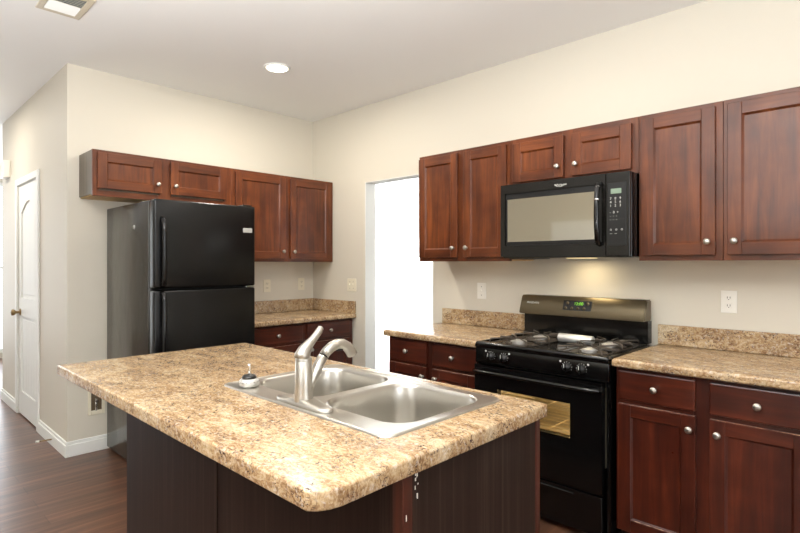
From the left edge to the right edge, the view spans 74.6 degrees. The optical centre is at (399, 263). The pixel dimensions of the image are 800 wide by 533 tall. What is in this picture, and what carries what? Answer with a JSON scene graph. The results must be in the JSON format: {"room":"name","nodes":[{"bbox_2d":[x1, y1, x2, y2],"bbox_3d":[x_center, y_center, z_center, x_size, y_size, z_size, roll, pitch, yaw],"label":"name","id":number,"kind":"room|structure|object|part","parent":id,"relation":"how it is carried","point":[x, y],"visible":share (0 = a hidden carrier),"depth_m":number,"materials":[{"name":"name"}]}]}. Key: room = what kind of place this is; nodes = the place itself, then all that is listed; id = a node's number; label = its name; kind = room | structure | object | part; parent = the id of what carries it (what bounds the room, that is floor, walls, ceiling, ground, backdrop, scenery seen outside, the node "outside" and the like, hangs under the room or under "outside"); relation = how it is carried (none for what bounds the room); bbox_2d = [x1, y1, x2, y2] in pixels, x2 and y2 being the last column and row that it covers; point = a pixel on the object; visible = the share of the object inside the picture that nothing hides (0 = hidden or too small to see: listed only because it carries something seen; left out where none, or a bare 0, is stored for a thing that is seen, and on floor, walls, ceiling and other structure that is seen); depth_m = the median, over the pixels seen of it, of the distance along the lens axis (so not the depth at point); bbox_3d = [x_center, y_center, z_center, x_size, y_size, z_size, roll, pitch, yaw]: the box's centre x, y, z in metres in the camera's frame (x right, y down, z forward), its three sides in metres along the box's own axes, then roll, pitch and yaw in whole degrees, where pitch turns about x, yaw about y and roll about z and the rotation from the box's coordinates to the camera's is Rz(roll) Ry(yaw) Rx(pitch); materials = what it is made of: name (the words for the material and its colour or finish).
{"room":"kitchen","nodes":[
{"label":"kitchen","id":0,"kind":"room"},
{"bbox_2d":[2,68,62,437],"bbox_3d":[-3.107,-0.010,4.473,2.160,2.735,0.110,0,0,44],"label":"wall","id":1,"kind":"structure","parent":0,"point":[32,137],"depth_m":4.04,"materials":[{"name":"beige paint"}]},
{"bbox_2d":[0,160,9,178],"bbox_3d":[-3.736,-0.888,4.965,0.170,0.160,0.052,0,0,44],"label":"door chime","id":2,"kind":"object","parent":1,"relation":"attached to","point":[5,164],"visible":1,"depth_m":4.92,"materials":[{"name":"white plastic"}]},
{"bbox_2d":[10,179,35,425],"bbox_3d":[-3.147,0.318,4.412,0.724,2.000,0.106,0,0,44],"label":"door","id":3,"kind":"structure","parent":1,"relation":"in","point":[27,192],"depth_m":4.46,"materials":[{"name":"white paint"}]},
{"bbox_3d":[-3.373,0.427,4.605,0.060,0.060,0.072,0,0,44],"label":"knob","id":4,"kind":"part","parent":3,"relation":"part of","materials":[{"name":"gold metal"}]},
{"bbox_2d":[15,169,39,431],"bbox_3d":[-3.107,0.306,4.462,0.839,2.102,0.126,0,0,44],"label":"trim","id":5,"kind":"structure","parent":1,"relation":"attached to","point":[35,174],"depth_m":4.22,"materials":[{"name":"white paint"}]},
{"bbox_2d":[1,388,67,457],"bbox_3d":[-3.105,1.278,4.384,2.286,0.104,0.016,0,0,44],"label":"baseboard","id":6,"kind":"structure","parent":1,"relation":"attached to","point":[46,432],"depth_m":3.91,"materials":[{"name":"white paint"}]},
{"bbox_2d":[63,63,432,441],"bbox_3d":[-0.220,-0.010,5.838,0.110,2.735,6.080,0,0,44],"label":"wall","id":7,"kind":"structure","parent":0,"point":[106,111],"depth_m":4.15,"materials":[{"name":"beige paint"}]},
{"bbox_2d":[67,434,108,456],"bbox_3d":[-1.976,1.278,3.920,0.016,0.104,0.882,0,0,44],"label":"baseboard","id":8,"kind":"structure","parent":7,"relation":"attached to","point":[95,443],"depth_m":3.68,"materials":[{"name":"white paint"}]},
{"bbox_2d":[88,392,104,415],"bbox_3d":[-2.150,0.980,3.726,0.034,0.185,0.109,0,0,44],"label":"water supply box","id":9,"kind":"object","parent":7,"relation":"attached to","point":[96,405],"visible":0.63,"depth_m":3.72,"materials":[{"name":"beige plastic"}]},
{"bbox_2d":[79,149,230,204],"bbox_3d":[-1.770,-0.602,3.888,0.354,0.306,0.984,0,0,44],"label":"upper cabinet","id":10,"kind":"object","parent":7,"relation":"attached to","point":[104,175],"visible":0.96,"depth_m":3.70,"materials":[{"name":"brown laminate"}]},
{"bbox_3d":[-1.850,-0.617,3.608,0.020,0.236,0.413,0,0,44],"label":"door","id":11,"kind":"part","parent":10,"relation":"part of","materials":[{"name":"brown wood"}]},
{"bbox_3d":[-1.512,-0.617,3.959,0.020,0.236,0.435,0,0,44],"label":"door","id":12,"kind":"part","parent":10,"relation":"part of","materials":[{"name":"brown wood"}]},
{"bbox_2d":[263,279,270,291],"bbox_3d":[-1.199,0.200,4.734,0.008,0.114,0.072,0,0,44],"label":"power outlet","id":13,"kind":"object","parent":7,"relation":"attached to","point":[266,282],"visible":1,"depth_m":4.73,"materials":[{"name":"beige plastic"}]},
{"bbox_2d":[231,168,332,261],"bbox_3d":[-1.073,-0.385,4.612,0.354,0.740,1.023,0,0,44],"label":"upper cabinet","id":14,"kind":"object","parent":7,"relation":"attached to","point":[294,215],"visible":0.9,"depth_m":4.54,"materials":[{"name":"brown wood"}]},
{"bbox_3d":[-1.147,-0.387,4.339,0.020,0.692,0.466,0,0,44],"label":"door","id":15,"kind":"part","parent":14,"relation":"part of","materials":[{"name":"brown wood"}]},
{"bbox_3d":[-0.798,-0.387,4.702,0.020,0.692,0.440,0,0,44],"label":"door","id":16,"kind":"part","parent":14,"relation":"part of","materials":[{"name":"brown wood"}]},
{"bbox_2d":[255,298,312,313],"bbox_3d":[-1.216,0.389,4.706,0.019,0.108,1.087,0,0,44],"label":"backsplash","id":17,"kind":"structure","parent":7,"relation":"attached to","point":[307,303],"depth_m":4.84,"materials":[{"name":"stone"}]},
{"bbox_2d":[298,278,303,289],"bbox_3d":[-0.940,0.194,5.002,0.008,0.114,0.072,0,0,44],"label":"power outlet","id":18,"kind":"object","parent":7,"relation":"attached to","point":[300,280],"visible":1,"depth_m":5.00,"materials":[{"name":"beige plastic"}]},
{"bbox_2d":[0,358,622,532],"bbox_3d":[-2.412,1.369,2.036,12.200,0.077,6.600,0,0,44],"label":"floor","id":19,"kind":"structure","parent":0,"point":[42,490],"depth_m":3.10,"materials":[{"name":"brown wood"}]},
{"bbox_2d":[107,198,254,459],"bbox_3d":[-1.536,0.461,3.693,0.914,1.739,0.690,0,0,44],"label":"refrigerator","id":20,"kind":"object","parent":19,"relation":"on","point":[181,274],"visible":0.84,"depth_m":3.42,"materials":[{"name":"black metal"}]},
{"bbox_3d":[-1.434,0.415,3.184,0.061,0.508,0.027,0,0,44],"label":"handle","id":21,"kind":"part","parent":20,"relation":"part of","materials":[{"name":"black plastic"}]},
{"bbox_3d":[-1.434,-0.068,3.184,0.061,0.443,0.027,0,0,44],"label":"handle","id":22,"kind":"part","parent":20,"relation":"part of","materials":[{"name":"black plastic"}]},
{"bbox_3d":[-1.274,0.713,3.441,0.080,1.098,0.684,0,0,44],"label":"fridge door","id":23,"kind":"part","parent":20,"relation":"part of","materials":[{"name":"black metal"}]},
{"bbox_3d":[-1.274,-0.121,3.441,0.080,0.547,0.684,0,0,44],"label":"freezer door","id":24,"kind":"part","parent":20,"relation":"part of","materials":[{"name":"black metal"}]},
{"bbox_2d":[255,318,351,363],"bbox_3d":[-0.985,0.908,4.503,0.634,0.845,1.054,0,0,44],"label":"base cabinet","id":25,"kind":"object","parent":19,"relation":"on","point":[289,337],"visible":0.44,"depth_m":4.33,"materials":[{"name":"red wood"}]},
{"bbox_3d":[-0.966,0.567,4.123,0.020,0.136,0.482,0,0,44],"label":"drawer","id":26,"kind":"part","parent":25,"relation":"part of","materials":[{"name":"red wood"}]},
{"bbox_3d":[-0.966,0.950,4.123,0.020,0.591,0.482,0,0,44],"label":"door","id":27,"kind":"part","parent":25,"relation":"part of","materials":[{"name":"red wood"}]},
{"bbox_2d":[255,298,355,327],"bbox_3d":[-0.994,0.409,4.493,0.633,0.148,1.087,0,0,44],"label":"countertop","id":28,"kind":"structure","parent":25,"relation":"on","point":[290,311],"depth_m":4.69,"materials":[{"name":"stone"}]},
{"bbox_3d":[-0.607,0.567,4.496,0.020,0.136,0.462,0,0,44],"label":"drawer","id":29,"kind":"part","parent":25,"relation":"part of","materials":[{"name":"red wood"}]},
{"bbox_3d":[-0.607,0.950,4.496,0.020,0.591,0.462,0,0,44],"label":"door","id":30,"kind":"part","parent":25,"relation":"part of","materials":[{"name":"red wood"}]},
{"bbox_2d":[127,413,539,532],"bbox_3d":[-0.400,0.909,2.070,1.784,0.842,0.680,0,0,44],"label":"kitchen island","id":31,"kind":"object","parent":19,"relation":"on","point":[493,486],"visible":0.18,"depth_m":1.60,"materials":[{"name":"brown laminate"}]},
{"bbox_3d":[-0.960,0.909,2.154,0.860,0.842,0.012,0,0,44],"label":"panel","id":32,"kind":"part","parent":31,"relation":"part of","materials":[{"name":"brown laminate"}]},
{"bbox_2d":[57,343,546,511],"bbox_3d":[-0.514,0.465,1.977,1.861,0.044,0.910,0,0,44],"label":"island countertop","id":33,"kind":"structure","parent":31,"relation":"on","point":[312,463],"depth_m":1.45,"materials":[{"name":"stone"}]},
{"bbox_2d":[277,326,356,412],"bbox_3d":[-0.237,0.319,1.700,0.266,0.239,0.249,0,0,44],"label":"faucet","id":34,"kind":"object","parent":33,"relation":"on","point":[306,375],"visible":1,"depth_m":1.62,"materials":[{"name":"silver metal"}]},
{"bbox_3d":[-0.300,0.428,1.635,0.266,0.020,0.068,0,0,44],"label":"plate","id":35,"kind":"part","parent":34,"relation":"part of","materials":[{"name":"silver metal"}]},
{"bbox_3d":[-0.285,0.249,1.651,0.051,0.100,0.107,0,0,44],"label":"lever","id":36,"kind":"part","parent":34,"relation":"part of","materials":[{"name":"silver metal"}]},
{"bbox_3d":[-0.272,0.353,1.664,0.033,0.128,0.098,0,0,44],"label":"spout","id":37,"kind":"part","parent":34,"relation":"part of","materials":[{"name":"silver metal"}]},
{"bbox_2d":[224,364,499,437],"bbox_3d":[-0.157,0.532,1.809,0.860,0.189,0.538,0,0,44],"label":"sink","id":38,"kind":"object","parent":33,"relation":"in","point":[377,404],"visible":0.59,"depth_m":1.85,"materials":[{"name":"silver metal"}]},
{"bbox_2d":[239,364,258,387],"bbox_3d":[-0.538,0.398,1.875,0.074,0.080,0.074,0,0,44],"label":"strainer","id":39,"kind":"object","parent":38,"relation":"on","point":[249,380],"visible":1,"depth_m":1.85,"materials":[{"name":"silver metal"}]},
{"bbox_2d":[239,378,258,387],"bbox_3d":[-0.538,0.424,1.875,0.070,0.029,0.070,0,0,-1],"label":"basket","id":40,"kind":"object","parent":39,"relation":"on","point":[244,382],"depth_m":1.85,"materials":[{"name":"silver metal"}]},
{"bbox_3d":[-0.288,0.532,1.971,0.372,0.188,0.414,0,0,44],"label":"bowl","id":41,"kind":"part","parent":38,"relation":"part of","materials":[{"name":"silver metal"}]},
{"bbox_3d":[0.009,0.532,1.686,0.370,0.188,0.414,0,0,44],"label":"bowl","id":42,"kind":"part","parent":38,"relation":"part of","materials":[{"name":"silver metal"}]},
{"bbox_3d":[-0.324,0.909,1.542,0.865,0.842,0.012,0,0,44],"label":"panel","id":43,"kind":"part","parent":31,"relation":"part of","materials":[{"name":"brown laminate"}]},
{"bbox_3d":[0.006,0.909,1.232,0.037,0.842,0.034,0,0,44],"label":"corner post","id":44,"kind":"part","parent":31,"relation":"part of","materials":[{"name":"brown wood"}]},
{"bbox_3d":[0.222,0.909,1.445,0.013,0.842,0.572,0,0,44],"label":"panel","id":45,"kind":"part","parent":31,"relation":"part of","materials":[{"name":"brown laminate"}]},
{"bbox_3d":[0.428,0.909,1.661,0.020,0.842,0.024,0,0,44],"label":"edge trim","id":46,"kind":"part","parent":31,"relation":"part of","materials":[{"name":"brown wood"}]},
{"bbox_2d":[389,336,477,388],"bbox_3d":[0.381,0.908,3.486,0.744,0.845,0.634,0,0,44],"label":"base cabinet","id":47,"kind":"object","parent":19,"relation":"on","point":[433,361],"visible":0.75,"depth_m":3.26,"materials":[{"name":"red wood"}]},
{"bbox_3d":[0.052,0.567,3.420,0.323,0.136,0.020,0,0,44],"label":"drawer","id":48,"kind":"part","parent":47,"relation":"part of","materials":[{"name":"red wood"}]},
{"bbox_3d":[0.052,0.950,3.420,0.323,0.591,0.020,0,0,44],"label":"door","id":49,"kind":"part","parent":47,"relation":"part of","materials":[{"name":"red wood"}]},
{"bbox_3d":[0.324,0.950,3.158,0.328,0.591,0.020,0,0,44],"label":"door","id":50,"kind":"part","parent":47,"relation":"part of","materials":[{"name":"red wood"}]},
{"bbox_2d":[383,308,524,347],"bbox_3d":[0.380,0.409,3.488,0.754,0.148,0.633,0,0,44],"label":"countertop","id":51,"kind":"structure","parent":47,"relation":"on","point":[461,327],"depth_m":3.53,"materials":[{"name":"stone"}]},
{"bbox_3d":[0.324,0.567,3.158,0.328,0.136,0.020,0,0,44],"label":"drawer","id":52,"kind":"part","parent":47,"relation":"part of","materials":[{"name":"red wood"}]},
{"bbox_2d":[472,294,651,532],"bbox_3d":[0.888,0.766,2.938,0.790,1.129,0.676,0,0,44],"label":"gas range","id":53,"kind":"object","parent":19,"relation":"on","point":[569,369],"visible":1,"depth_m":2.66,"materials":[{"name":"black metal"}]},
{"bbox_3d":[0.558,0.515,2.856,0.042,0.042,0.021,0,0,44],"label":"burner knob","id":54,"kind":"part","parent":53,"relation":"part of","materials":[{"name":"black plastic"}]},
{"bbox_3d":[0.671,0.452,2.970,0.180,0.005,0.180,0,0,44],"label":"burner","id":55,"kind":"part","parent":53,"relation":"part of","materials":[{"name":"grey metal"}]},
{"bbox_2d":[472,363,606,495],"bbox_3d":[0.864,0.831,2.909,0.737,0.528,0.601,0,0,44],"label":"oven","id":56,"kind":"object","parent":53,"relation":"in","point":[573,433],"depth_m":2.60,"materials":[{"name":"black metal"}]},
{"bbox_3d":[0.848,0.452,3.154,0.180,0.005,0.180,0,0,44],"label":"burner","id":57,"kind":"part","parent":53,"relation":"part of","materials":[{"name":"grey metal"}]},
{"bbox_3d":[0.714,0.516,2.738,0.762,0.088,0.024,0,0,44],"label":"knob panel","id":58,"kind":"part","parent":53,"relation":"part of","materials":[{"name":"black metal"}]},
{"bbox_2d":[475,334,651,363],"bbox_3d":[0.914,0.456,2.946,0.762,0.032,0.618,0,0,44],"label":"cooktop","id":59,"kind":"object","parent":53,"relation":"in","point":[547,348],"depth_m":2.82,"materials":[{"name":"black metal"}]},
{"bbox_3d":[0.822,0.515,2.602,0.042,0.042,0.021,0,0,44],"label":"burner knob","id":60,"kind":"part","parent":53,"relation":"part of","materials":[{"name":"black plastic"}]},
{"bbox_3d":[0.701,1.201,2.741,0.731,0.192,0.036,0,0,44],"label":"drawer","id":61,"kind":"part","parent":53,"relation":"part of","materials":[{"name":"black metal"}]},
{"bbox_3d":[1.055,0.251,3.127,0.175,0.057,0.025,0,0,44],"label":"display panel","id":62,"kind":"part","parent":53,"relation":"part of","materials":[{"name":"black plastic"}]},
{"bbox_3d":[0.876,0.515,2.550,0.042,0.042,0.021,0,0,44],"label":"burner knob","id":63,"kind":"part","parent":53,"relation":"part of","materials":[{"name":"black plastic"}]},
{"bbox_3d":[0.967,0.452,2.686,0.180,0.005,0.180,0,0,44],"label":"burner","id":64,"kind":"part","parent":53,"relation":"part of","materials":[{"name":"grey metal"}]},
{"bbox_3d":[1.144,0.452,2.870,0.180,0.005,0.180,0,0,44],"label":"burner","id":65,"kind":"part","parent":53,"relation":"part of","materials":[{"name":"grey metal"}]},
{"bbox_2d":[617,367,799,532],"bbox_3d":[1.488,0.908,2.422,0.763,0.845,0.634,0,0,44],"label":"base cabinet","id":66,"kind":"object","parent":19,"relation":"on","point":[695,455],"visible":0.98,"depth_m":2.24,"materials":[{"name":"red wood"}]},
{"bbox_3d":[1.133,0.567,2.346,0.031,0.031,0.030,0,0,44],"label":"knob","id":67,"kind":"part","parent":66,"relation":"part of","materials":[{"name":"silver metal"}]},
{"bbox_3d":[1.150,0.567,2.364,0.328,0.136,0.020,0,0,44],"label":"drawer","id":68,"kind":"part","parent":66,"relation":"part of","materials":[{"name":"red wood"}]},
{"bbox_3d":[1.150,0.950,2.364,0.328,0.591,0.020,0,0,44],"label":"door","id":69,"kind":"part","parent":66,"relation":"part of","materials":[{"name":"red wood"}]},
{"bbox_3d":[1.235,0.712,2.247,0.031,0.031,0.030,0,0,44],"label":"knob","id":70,"kind":"part","parent":66,"relation":"part of","materials":[{"name":"silver metal"}]},
{"bbox_2d":[612,324,799,391],"bbox_3d":[1.497,0.409,2.414,0.790,0.148,0.633,0,0,44],"label":"countertop","id":71,"kind":"structure","parent":66,"relation":"on","point":[763,359],"depth_m":2.48,"materials":[{"name":"stone"}]},
{"bbox_3d":[1.312,0.712,2.173,0.031,0.031,0.030,0,0,44],"label":"knob","id":72,"kind":"part","parent":66,"relation":"part of","materials":[{"name":"silver metal"}]},
{"bbox_3d":[1.430,0.950,2.095,0.343,0.591,0.020,0,0,44],"label":"door","id":73,"kind":"part","parent":66,"relation":"part of","materials":[{"name":"red wood"}]},
{"bbox_3d":[1.430,0.567,2.095,0.343,0.136,0.020,0,0,44],"label":"drawer","id":74,"kind":"part","parent":66,"relation":"part of","materials":[{"name":"red wood"}]},
{"bbox_3d":[1.413,0.567,2.076,0.031,0.031,0.030,0,0,44],"label":"knob","id":75,"kind":"part","parent":66,"relation":"part of","materials":[{"name":"silver metal"}]},
{"bbox_2d":[0,0,706,161],"bbox_3d":[-0.991,-1.428,3.514,12.200,0.100,10.700,0,0,44],"label":"ceiling","id":76,"kind":"structure","parent":0,"point":[342,56],"depth_m":3.24,"materials":[{"name":"white paint"}]},
{"bbox_2d":[35,0,95,19],"bbox_3d":[-1.769,-1.372,2.775,0.308,0.010,0.207,0,0,44],"label":"ceiling vent","id":77,"kind":"object","parent":76,"relation":"in","point":[75,9],"visible":1,"depth_m":2.80,"materials":[{"name":"beige paint"}]},
{"bbox_2d":[263,63,290,73],"bbox_3d":[-0.864,-1.372,3.690,0.188,0.010,0.188,0,0,44],"label":"recessed light","id":78,"kind":"object","parent":76,"relation":"in","point":[279,68],"visible":1,"depth_m":3.68,"materials":[{"name":"white paint"}]},
{"bbox_2d":[266,65,287,71],"bbox_3d":[-0.864,-1.373,3.690,0.146,0.009,0.146,0,0,44],"label":"diffuser","id":79,"kind":"object","parent":78,"relation":"attached to","point":[270,68],"depth_m":3.69,"materials":[{"name":"beige"}]},
{"bbox_2d":[313,0,799,366],"bbox_3d":[1.714,-0.010,2.727,7.210,2.735,0.115,0,0,44],"label":"wall","id":80,"kind":"structure","parent":0,"point":[709,51],"depth_m":3.19,"materials":[{"name":"beige paint"}]},
{"bbox_2d":[313,298,355,312],"bbox_3d":[-0.618,0.389,4.872,0.610,0.108,0.019,0,0,44],"label":"backsplash","id":81,"kind":"structure","parent":80,"relation":"attached to","point":[318,304],"depth_m":4.85,"materials":[{"name":"stone"}]},
{"bbox_2d":[347,279,355,291],"bbox_3d":[-0.436,0.192,4.704,0.118,0.114,0.016,0,0,44],"label":"light switch","id":82,"kind":"object","parent":80,"relation":"attached to","point":[351,283],"visible":1,"depth_m":4.71,"materials":[{"name":"beige plastic"}]},
{"bbox_2d":[365,174,418,368],"bbox_3d":[0.016,0.324,4.362,0.777,2.067,0.117,0,0,44],"label":"trim","id":83,"kind":"structure","parent":80,"relation":"attached to","point":[369,186],"depth_m":4.62,"materials":[{"name":"white paint"}]},
{"bbox_2d":[419,141,533,260],"bbox_3d":[0.495,-0.385,3.571,0.746,0.740,0.354,0,0,44],"label":"upper cabinet","id":84,"kind":"object","parent":80,"relation":"attached to","point":[460,190],"visible":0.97,"depth_m":3.44,"materials":[{"name":"brown wood"}]},
{"bbox_3d":[0.262,-0.387,3.606,0.341,0.692,0.020,0,0,44],"label":"door","id":85,"kind":"part","parent":84,"relation":"part of","materials":[{"name":"brown wood"}]},
{"bbox_3d":[0.538,-0.387,3.341,0.324,0.692,0.020,0,0,44],"label":"door","id":86,"kind":"part","parent":84,"relation":"part of","materials":[{"name":"brown wood"}]},
{"bbox_2d":[477,283,485,298],"bbox_3d":[0.577,0.194,3.729,0.074,0.114,0.016,0,0,44],"label":"light switch","id":87,"kind":"object","parent":80,"relation":"attached to","point":[481,287],"visible":1,"depth_m":3.73,"materials":[{"name":"white plastic"}]},
{"bbox_2d":[442,308,524,329],"bbox_3d":[0.580,0.389,3.721,0.713,0.108,0.019,0,0,44],"label":"backsplash","id":88,"kind":"structure","parent":80,"relation":"attached to","point":[516,321],"depth_m":3.69,"materials":[{"name":"stone"}]},
{"bbox_2d":[511,117,638,184],"bbox_3d":[1.039,-0.610,3.048,0.760,0.290,0.354,0,0,44],"label":"upper cabinet","id":89,"kind":"object","parent":80,"relation":"attached to","point":[609,147],"visible":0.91,"depth_m":2.90,"materials":[{"name":"brown wood"}]},
{"bbox_3d":[0.806,-0.607,3.082,0.331,0.236,0.020,0,0,44],"label":"door","id":90,"kind":"part","parent":89,"relation":"part of","materials":[{"name":"brown wood"}]},
{"bbox_2d":[501,171,638,258],"bbox_3d":[0.997,-0.246,3.004,0.752,0.434,0.474,0,0,44],"label":"microwave oven","id":91,"kind":"object","parent":89,"relation":"attached to","point":[596,216],"visible":1,"depth_m":2.83,"materials":[{"name":"black plastic"}]},
{"bbox_3d":[1.016,-0.257,2.698,0.026,0.338,0.060,0,0,44],"label":"handle","id":92,"kind":"part","parent":91,"relation":"part of","materials":[{"name":"black plastic"}]},
{"bbox_3d":[1.109,-0.252,2.664,0.119,0.422,0.024,0,0,44],"label":"control panel","id":93,"kind":"part","parent":91,"relation":"part of","materials":[{"name":"black plastic"}]},
{"bbox_3d":[1.078,-0.607,2.821,0.326,0.236,0.020,0,0,44],"label":"door","id":94,"kind":"part","parent":89,"relation":"part of","materials":[{"name":"brown wood"}]},
{"bbox_2d":[639,101,723,260],"bbox_3d":[1.449,-0.385,2.654,0.375,0.740,0.354,0,0,44],"label":"upper cabinet","id":95,"kind":"object","parent":80,"relation":"attached to","point":[681,151],"visible":0.99,"depth_m":2.54,"materials":[{"name":"brown wood"}]},
{"bbox_3d":[1.430,-0.103,2.448,0.031,0.031,0.030,0,0,44],"label":"knob","id":96,"kind":"part","parent":95,"relation":"part of","materials":[{"name":"silver metal"}]},
{"bbox_2d":[721,290,736,312],"bbox_3d":[1.677,0.195,2.677,0.072,0.114,0.008,0,0,44],"label":"power outlet","id":97,"kind":"object","parent":80,"relation":"attached to","point":[728,298],"visible":1,"depth_m":2.67,"materials":[{"name":"white plastic"}]},
{"bbox_2d":[725,303,731,308],"bbox_3d":[1.675,0.215,2.675,0.030,0.028,0.002,0,0,44],"label":"socket","id":98,"kind":"object","parent":97,"relation":"attached to","point":[727,305],"depth_m":2.67,"materials":[{"name":"white plastic"}]},
{"bbox_2d":[725,295,731,300],"bbox_3d":[1.675,0.175,2.675,0.030,0.028,0.002,0,0,44],"label":"socket","id":99,"kind":"object","parent":97,"relation":"attached to","point":[727,297],"depth_m":2.67,"materials":[{"name":"white plastic"}]},
{"bbox_2d":[658,324,799,357],"bbox_3d":[1.712,0.389,2.634,0.784,0.108,0.019,0,0,44],"label":"backsplash","id":100,"kind":"structure","parent":80,"relation":"attached to","point":[768,343],"depth_m":2.65,"materials":[{"name":"stone"}]},
{"bbox_2d":[724,86,799,259],"bbox_3d":[1.754,-0.385,2.361,0.466,0.740,0.354,0,0,44],"label":"upper cabinet","id":101,"kind":"object","parent":80,"relation":"attached to","point":[762,131],"visible":1,"depth_m":2.32,"materials":[{"name":"brown wood"}]},
{"bbox_3d":[1.509,-0.103,2.372,0.031,0.031,0.030,0,0,44],"label":"knob","id":102,"kind":"part","parent":101,"relation":"part of","materials":[{"name":"silver metal"}]},
{"bbox_3d":[-5.359,-0.010,7.714,0.120,2.735,10.500,0,0,44],"label":"wall","id":103,"kind":"structure","parent":0,"visible":0},
{"bbox_2d":[0,182,1,352],"bbox_3d":[-6.087,0.057,6.957,0.060,2.400,3.800,0,0,44],"label":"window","id":104,"kind":"structure","parent":103,"relation":"in","point":[0,182],"depth_m":7.41,"materials":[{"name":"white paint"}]}
]}

